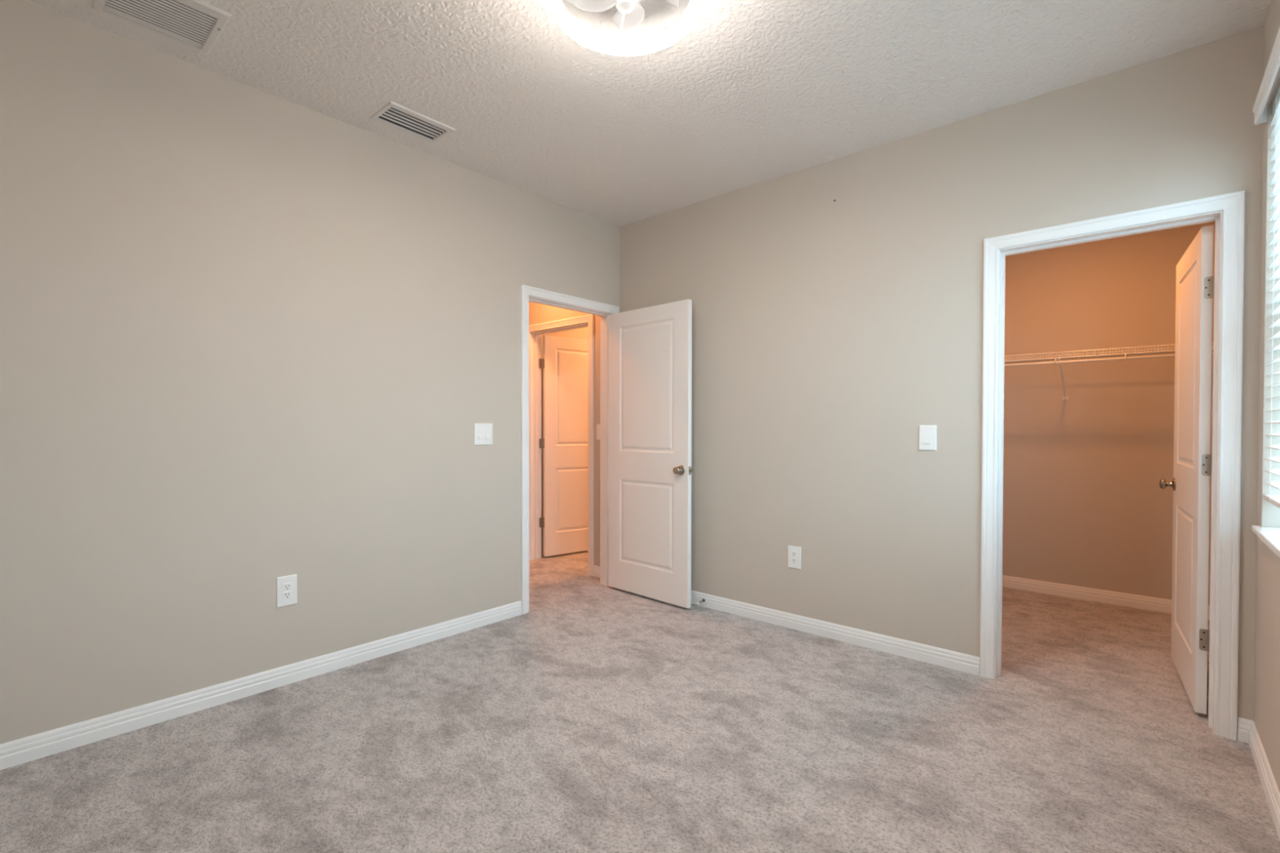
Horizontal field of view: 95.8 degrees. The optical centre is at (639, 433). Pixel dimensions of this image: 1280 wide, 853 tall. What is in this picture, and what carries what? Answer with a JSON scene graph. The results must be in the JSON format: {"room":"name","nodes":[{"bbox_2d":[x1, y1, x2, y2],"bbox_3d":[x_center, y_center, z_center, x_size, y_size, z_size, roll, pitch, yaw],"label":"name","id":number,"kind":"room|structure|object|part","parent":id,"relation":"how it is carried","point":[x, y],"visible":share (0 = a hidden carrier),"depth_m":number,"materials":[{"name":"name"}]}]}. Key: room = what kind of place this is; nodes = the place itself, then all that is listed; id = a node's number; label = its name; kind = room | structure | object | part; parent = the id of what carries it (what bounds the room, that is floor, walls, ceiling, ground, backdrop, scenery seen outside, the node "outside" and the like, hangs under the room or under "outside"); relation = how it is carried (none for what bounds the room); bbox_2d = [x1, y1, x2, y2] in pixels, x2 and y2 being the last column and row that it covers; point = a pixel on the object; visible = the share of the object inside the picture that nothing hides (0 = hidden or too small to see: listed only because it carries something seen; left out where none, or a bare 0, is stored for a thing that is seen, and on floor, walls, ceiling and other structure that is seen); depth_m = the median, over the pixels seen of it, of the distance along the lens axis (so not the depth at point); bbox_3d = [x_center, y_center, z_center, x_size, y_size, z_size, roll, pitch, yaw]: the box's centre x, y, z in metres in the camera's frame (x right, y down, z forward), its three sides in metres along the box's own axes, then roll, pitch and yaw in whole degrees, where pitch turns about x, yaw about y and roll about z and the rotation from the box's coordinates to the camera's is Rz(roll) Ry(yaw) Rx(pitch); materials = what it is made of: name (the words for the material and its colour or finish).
{"room":"empty bedroom","nodes":[
{"label":"empty bedroom","id":0,"kind":"room"},
{"bbox_2d":[0,0,619,744],"bbox_3d":[-1.495,-0.193,2.943,0.120,2.749,3.920,1,1,41],"label":"wall","id":1,"kind":"structure","parent":0,"point":[251,337],"depth_m":2.51,"materials":[{"name":"paint"}]},
{"bbox_2d":[275,573,297,607],"bbox_3d":[-1.643,0.729,2.691,0.009,0.138,0.085,1,1,41],"label":"wall outlet","id":2,"kind":"object","parent":1,"relation":"attached to","point":[286,586],"visible":1,"depth_m":2.69,"materials":[{"name":"white plastic"}]},
{"bbox_2d":[283,582,291,591],"bbox_3d":[-1.640,0.710,2.688,0.003,0.033,0.034,1,1,41],"label":"receptacle","id":3,"kind":"object","parent":2,"relation":"attached to","point":[286,586],"depth_m":2.69,"materials":[{"name":"grey plastic"}]},
{"bbox_2d":[283,591,291,599],"bbox_3d":[-1.640,0.749,2.689,0.003,0.033,0.034,1,1,41],"label":"receptacle","id":4,"kind":"object","parent":2,"relation":"attached to","point":[286,594],"depth_m":2.69,"materials":[{"name":"grey plastic"}]},
{"bbox_2d":[473,423,492,444],"bbox_3d":[-0.940,0.001,3.477,0.014,0.130,0.127,1,1,41],"label":"light switch","id":5,"kind":"object","parent":1,"relation":"attached to","point":[482,433],"visible":1,"depth_m":3.47,"materials":[{"name":"white plastic"}]},
{"bbox_2d":[520,284,619,614],"bbox_3d":[-0.510,0.098,4.069,0.155,2.102,0.899,1,1,41],"label":"trim","id":6,"kind":"structure","parent":1,"relation":"attached to","point":[528,294],"depth_m":3.90,"materials":[{"name":"white wood"}]},
{"bbox_3d":[-0.506,0.130,4.067,0.035,2.039,0.772,1,1,41],"label":"stop molding","id":7,"kind":"part","parent":6,"relation":"part of","materials":[{"name":"white wood"}]},
{"bbox_3d":[-0.561,0.097,4.115,0.018,2.102,0.899,1,1,41],"label":"casing","id":8,"kind":"part","parent":6,"relation":"part of","materials":[{"name":"white wood"}]},
{"bbox_2d":[528,302,599,566],"bbox_3d":[-0.780,-0.218,5.083,1.630,2.749,0.120,1,1,41],"label":"wall","id":9,"kind":"structure","parent":0,"point":[539,313],"depth_m":4.63,"materials":[{"name":"paint"}]},
{"bbox_2d":[528,314,594,576],"bbox_3d":[-0.660,0.086,4.981,0.877,2.102,0.155,1,1,41],"label":"trim","id":10,"kind":"structure","parent":9,"relation":"attached to","point":[535,331],"depth_m":5.18,"materials":[{"name":"white wood"}]},
{"bbox_2d":[538,335,587,556],"bbox_3d":[-0.589,0.109,5.471,0.788,2.010,0.155,0,1,-37],"label":"door","id":11,"kind":"structure","parent":9,"relation":"in","point":[563,363],"depth_m":5.37,"materials":[{"name":"white paint"}]},
{"bbox_2d":[592,564,599,577],"bbox_3d":[-0.294,1.100,4.582,0.214,0.086,0.014,1,1,41],"label":"baseboard","id":12,"kind":"structure","parent":9,"relation":"attached to","point":[596,572],"depth_m":4.62,"materials":[{"name":"white wood"}]},
{"bbox_2d":[596,424,599,439],"bbox_3d":[-0.319,-0.015,4.591,0.080,0.124,0.014,1,1,41],"label":"light switch","id":13,"kind":"object","parent":9,"relation":"attached to","point":[597,425],"visible":0.56,"depth_m":4.60,"materials":[{"name":"white plastic"}]},
{"bbox_2d":[541,327,587,554],"bbox_3d":[-0.239,-0.233,6.298,0.120,2.749,2.420,1,1,41],"label":"wall","id":14,"kind":"structure","parent":0,"point":[580,333],"depth_m":5.45,"materials":[{"name":"paint"}]},
{"bbox_2d":[0,550,1279,852],"bbox_3d":[0.065,1.219,3.398,5.391,0.120,6.640,1,1,41],"label":"floor","id":15,"kind":"structure","parent":0,"point":[597,717],"depth_m":2.12,"materials":[{"name":"beige carpet"}]},
{"bbox_2d":[24,0,1271,226],"bbox_3d":[0.070,-1.620,3.363,5.391,0.140,6.640,1,1,41],"label":"ceiling","id":16,"kind":"structure","parent":0,"point":[756,91],"depth_m":2.45,"materials":[{"name":"white paint"}]},
{"bbox_2d":[90,0,231,53],"bbox_3d":[-1.735,-1.588,2.099,0.333,0.120,0.347,1,1,41],"label":"ceiling vent","id":17,"kind":"object","parent":16,"relation":"in","point":[192,20],"visible":1,"depth_m":2.14,"materials":[{"name":"white metal"}]},
{"bbox_2d":[370,101,455,143],"bbox_3d":[-1.126,-1.598,2.877,0.215,0.117,0.334,1,1,41],"label":"ceiling vent","id":18,"kind":"object","parent":16,"relation":"in","point":[395,113],"visible":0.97,"depth_m":2.88,"materials":[{"name":"white metal"}]},
{"bbox_2d":[549,0,701,55],"bbox_3d":[-0.047,-1.452,1.865,0.488,0.159,0.488,1,1,41],"label":"ceiling fan light","id":19,"kind":"object","parent":16,"relation":"attached to","point":[629,15],"visible":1,"depth_m":2.00,"materials":[{"name":"white plastic"}]},
{"bbox_3d":[-0.157,-1.448,1.916,0.172,0.042,0.090,0,1,-1],"label":"fan blade","id":20,"kind":"part","parent":19,"relation":"part of","materials":[{"name":"white plastic"}]},
{"bbox_3d":[-0.032,-1.448,1.986,0.090,0.042,0.172,0,1,-19],"label":"fan blade","id":21,"kind":"part","parent":19,"relation":"part of","materials":[{"name":"white plastic"}]},
{"bbox_3d":[0.073,-1.447,1.889,0.172,0.042,0.090,0,1,-37],"label":"fan blade","id":22,"kind":"part","parent":19,"relation":"part of","materials":[{"name":"white"}]},
{"bbox_2d":[619,25,1264,720],"bbox_3d":[1.085,-0.194,3.365,3.441,2.749,0.120,1,1,41],"label":"wall","id":23,"kind":"structure","parent":0,"point":[825,331],"depth_m":3.06,"materials":[{"name":"paint"}]},
{"bbox_2d":[608,298,692,608],"bbox_3d":[0.042,0.128,4.038,0.810,2.008,0.155,1,1,44],"label":"door","id":24,"kind":"structure","parent":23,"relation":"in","point":[651,469],"depth_m":3.98,"materials":[{"name":"white paint"}]},
{"bbox_3d":[0.248,0.238,3.771,0.066,0.066,0.060,1,1,44],"label":"knob","id":25,"kind":"part","parent":24,"relation":"part of","materials":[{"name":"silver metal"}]},
{"bbox_2d":[696,598,705,604],"bbox_3d":[0.400,1.112,3.832,0.022,0.025,0.077,1,1,41],"label":"door stop","id":26,"kind":"object","parent":23,"relation":"attached to","point":[703,599],"visible":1,"depth_m":3.83,"materials":[{"name":"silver metal"}]},
{"bbox_2d":[787,545,801,568],"bbox_3d":[0.917,0.733,3.437,0.082,0.130,0.009,1,1,41],"label":"wall outlet","id":27,"kind":"object","parent":23,"relation":"attached to","point":[793,552],"visible":1,"depth_m":3.43,"materials":[{"name":"white plastic"}]},
{"bbox_2d":[791,551,796,557],"bbox_3d":[0.916,0.713,3.434,0.034,0.033,0.003,1,1,41],"label":"receptacle","id":28,"kind":"object","parent":27,"relation":"attached to","point":[793,553],"depth_m":3.43,"materials":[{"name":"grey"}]},
{"bbox_2d":[791,557,796,564],"bbox_3d":[0.915,0.752,3.434,0.034,0.033,0.003,1,1,41],"label":"receptacle","id":29,"kind":"object","parent":27,"relation":"attached to","point":[793,559],"depth_m":3.43,"materials":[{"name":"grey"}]},
{"bbox_2d":[691,590,979,675],"bbox_3d":[0.740,1.114,3.593,2.406,0.086,0.014,1,1,41],"label":"baseboard","id":30,"kind":"structure","parent":23,"relation":"attached to","point":[966,663],"depth_m":3.22,"materials":[{"name":"white wood"}]},
{"bbox_2d":[919,425,936,450],"bbox_3d":[1.464,0.020,2.945,0.082,0.126,0.014,1,1,41],"label":"light switch","id":31,"kind":"object","parent":23,"relation":"attached to","point":[927,433],"visible":1,"depth_m":2.94,"materials":[{"name":"white plastic"}]},
{"bbox_3d":[1.464,0.020,2.945,0.034,0.071,0.002,1,1,41],"label":"switch frame","id":32,"kind":"part","parent":31,"relation":"part of","materials":[{"name":"white plastic"}]},
{"bbox_2d":[979,190,1244,740],"bbox_3d":[2.018,0.121,2.549,0.868,2.102,0.155,1,1,41],"label":"trim","id":33,"kind":"structure","parent":23,"relation":"attached to","point":[1228,210],"depth_m":2.30,"materials":[{"name":"white wood"}]},
{"bbox_2d":[1159,225,1214,714],"bbox_3d":[2.527,0.149,2.654,0.155,2.010,0.767,1,1,37],"label":"door","id":34,"kind":"structure","parent":23,"relation":"in","point":[1195,279],"depth_m":2.51,"materials":[{"name":"white paint"}]},
{"bbox_3d":[2.675,0.254,2.935,0.060,0.066,0.066,1,1,37],"label":"knob","id":35,"kind":"part","parent":34,"relation":"part of","materials":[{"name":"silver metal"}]},
{"bbox_2d":[1002,221,1215,605],"bbox_3d":[3.047,-0.200,4.158,1.541,2.749,0.120,1,1,41],"label":"wall","id":36,"kind":"structure","parent":0,"point":[1085,504],"depth_m":4.00,"materials":[{"name":"paint"}]},
{"bbox_2d":[1002,575,1209,620],"bbox_3d":[2.466,1.120,3.425,1.421,0.086,1.770,1,1,41],"label":"baseboard","id":37,"kind":"structure","parent":36,"relation":"attached to","point":[1162,605],"depth_m":4.01,"materials":[{"name":"white wood"}]},
{"bbox_2d":[1004,341,1213,399],"bbox_3d":[2.915,-0.390,3.921,1.419,0.302,0.410,1,1,41],"label":"wire shelf","id":38,"kind":"object","parent":36,"relation":"attached to","point":[1126,357],"visible":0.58,"depth_m":3.77,"materials":[{"name":"white metal"}]},
{"bbox_3d":[2.797,-0.472,3.785,1.419,0.015,0.015,1,1,41],"label":"hanging rod","id":39,"kind":"part","parent":38,"relation":"part of","materials":[{"name":"white plastic"}]},
{"bbox_3d":[2.917,-0.519,3.921,1.419,0.041,0.397,1,1,41],"label":"rail","id":40,"kind":"part","parent":38,"relation":"part of","materials":[{"name":"white plastic"}]},
{"bbox_2d":[1253,0,1279,792],"bbox_3d":[1.783,-0.168,1.401,0.200,2.749,5.930,1,1,41],"label":"wall","id":41,"kind":"structure","parent":0,"point":[1267,632],"depth_m":2.07,"materials":[{"name":"paint"}]},
{"bbox_2d":[1251,524,1279,558],"bbox_3d":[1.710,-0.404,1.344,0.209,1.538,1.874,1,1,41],"label":"windowsill","id":42,"kind":"structure","parent":41,"relation":"in","point":[1270,536],"depth_m":1.92,"materials":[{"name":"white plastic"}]},
{"bbox_2d":[1253,27,1279,508],"bbox_3d":[1.659,-0.470,1.389,0.097,1.424,1.852,1,1,41],"label":"window blind","id":43,"kind":"object","parent":41,"relation":"attached to","point":[1260,108],"visible":1,"depth_m":1.97,"materials":[{"name":"white plastic"}]},
{"bbox_3d":[1.670,0.233,1.386,0.052,0.018,1.820,1,1,41],"label":"rail","id":44,"kind":"part","parent":43,"relation":"part of","materials":[{"name":"white plastic"}]},
{"bbox_3d":[2.169,-0.455,1.944,0.056,1.370,0.002,1,1,41],"label":"ladder cord","id":45,"kind":"part","parent":43,"relation":"part of","materials":[{"name":"white fabric"}]}
]}

